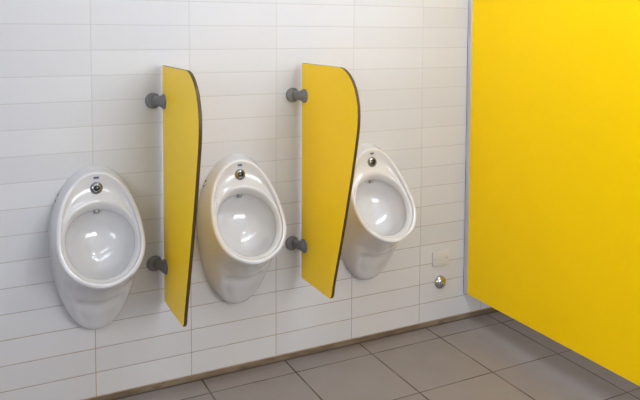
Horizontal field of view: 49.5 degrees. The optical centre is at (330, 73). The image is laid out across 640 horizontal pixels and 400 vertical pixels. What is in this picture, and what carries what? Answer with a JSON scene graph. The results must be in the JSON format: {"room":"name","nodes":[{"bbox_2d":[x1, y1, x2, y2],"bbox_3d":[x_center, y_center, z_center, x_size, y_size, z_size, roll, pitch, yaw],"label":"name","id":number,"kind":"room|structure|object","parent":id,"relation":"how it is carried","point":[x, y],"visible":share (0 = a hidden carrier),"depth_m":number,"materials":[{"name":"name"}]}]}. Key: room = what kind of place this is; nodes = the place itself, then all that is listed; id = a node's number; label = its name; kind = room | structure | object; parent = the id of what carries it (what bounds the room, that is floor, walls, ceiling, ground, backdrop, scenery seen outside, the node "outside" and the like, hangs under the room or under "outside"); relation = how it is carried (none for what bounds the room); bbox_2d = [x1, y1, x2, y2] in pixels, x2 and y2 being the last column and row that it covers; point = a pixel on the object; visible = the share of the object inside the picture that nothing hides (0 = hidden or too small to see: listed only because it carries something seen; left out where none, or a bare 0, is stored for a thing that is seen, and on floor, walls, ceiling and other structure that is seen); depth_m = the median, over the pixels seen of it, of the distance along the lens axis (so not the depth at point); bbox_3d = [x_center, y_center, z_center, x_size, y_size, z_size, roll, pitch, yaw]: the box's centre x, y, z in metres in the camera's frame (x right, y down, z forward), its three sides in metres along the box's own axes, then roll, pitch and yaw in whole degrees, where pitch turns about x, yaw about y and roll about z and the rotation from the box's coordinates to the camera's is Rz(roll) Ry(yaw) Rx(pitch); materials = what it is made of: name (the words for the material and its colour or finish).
{"room":"public restroom","nodes":[
{"label":"public restroom","id":0,"kind":"room"},
{"bbox_2d":[0,0,491,399],"bbox_3d":[-0.364,-0.043,3.145,6.200,2.716,0.120,-1,4,-27],"label":"wall","id":1,"kind":"structure","parent":0,"point":[77,77],"depth_m":3.02,"materials":[{"name":"white tile"}]},
{"bbox_2d":[48,165,145,329],"bbox_3d":[-0.894,0.713,2.692,0.353,0.675,0.282,-1,4,-27],"label":"urinal","id":2,"kind":"object","parent":1,"relation":"attached to","point":[97,243],"visible":1,"depth_m":2.73,"materials":[{"name":"white ceramic"}]},
{"bbox_2d":[145,65,201,326],"bbox_3d":[-0.612,0.477,2.668,0.078,0.997,0.556,-1,4,-27],"label":"privacy screen","id":3,"kind":"object","parent":1,"relation":"attached to","point":[180,102],"visible":1,"depth_m":2.67,"materials":[{"name":"yellow laminate"}]},
{"bbox_2d":[197,154,286,303],"bbox_3d":[-0.361,0.699,2.967,0.353,0.675,0.282,-1,4,-27],"label":"urinal","id":4,"kind":"object","parent":1,"relation":"attached to","point":[241,222],"visible":1,"depth_m":3.00,"materials":[{"name":"white ceramic"}]},
{"bbox_2d":[87,308,497,399],"bbox_3d":[-0.373,1.330,3.232,6.200,0.035,0.113,-1,4,-27],"label":"trim","id":5,"kind":"structure","parent":1,"relation":"attached to","point":[124,394],"depth_m":3.25,"materials":[{"name":"white tile"}]},
{"bbox_2d":[286,63,360,297],"bbox_3d":[-0.047,0.462,2.959,0.078,0.997,0.556,-1,4,-27],"label":"privacy screen","id":6,"kind":"object","parent":1,"relation":"attached to","point":[331,114],"visible":1,"depth_m":2.97,"materials":[{"name":"yellow laminate"}]},
{"bbox_2d":[341,143,416,279],"bbox_3d":[0.233,0.683,3.273,0.353,0.675,0.282,-1,4,-27],"label":"urinal","id":7,"kind":"object","parent":1,"relation":"attached to","point":[382,213],"visible":0.88,"depth_m":3.32,"materials":[{"name":"white ceramic"}]},
{"bbox_2d":[434,275,445,288],"bbox_3d":[0.580,1.091,3.614,0.070,0.070,0.041,-1,4,-27],"label":"water tap","id":8,"kind":"object","parent":1,"relation":"attached to","point":[440,281],"visible":1,"depth_m":3.61,"materials":[{"name":"silver metal"}]},
{"bbox_2d":[432,250,448,266],"bbox_3d":[0.573,0.962,3.620,0.104,0.076,0.010,-1,4,-27],"label":"blank plate","id":9,"kind":"object","parent":1,"relation":"attached to","point":[439,258],"visible":1,"depth_m":3.62,"materials":[{"name":"white plastic"}]},
{"bbox_2d":[463,0,639,385],"bbox_3d":[1.097,0.318,2.930,0.036,2.104,1.639,-1,4,-27],"label":"partition","id":10,"kind":"object","parent":1,"relation":"attached to","point":[552,213],"depth_m":3.08,"materials":[{"name":"yellow laminate"}]},
{"bbox_2d":[118,311,639,399],"bbox_3d":[0.590,1.516,1.371,6.200,0.100,4.320,-1,4,-27],"label":"floor","id":11,"kind":"structure","parent":0,"point":[492,356],"depth_m":3.13,"materials":[{"name":"grey tile"}]}
]}

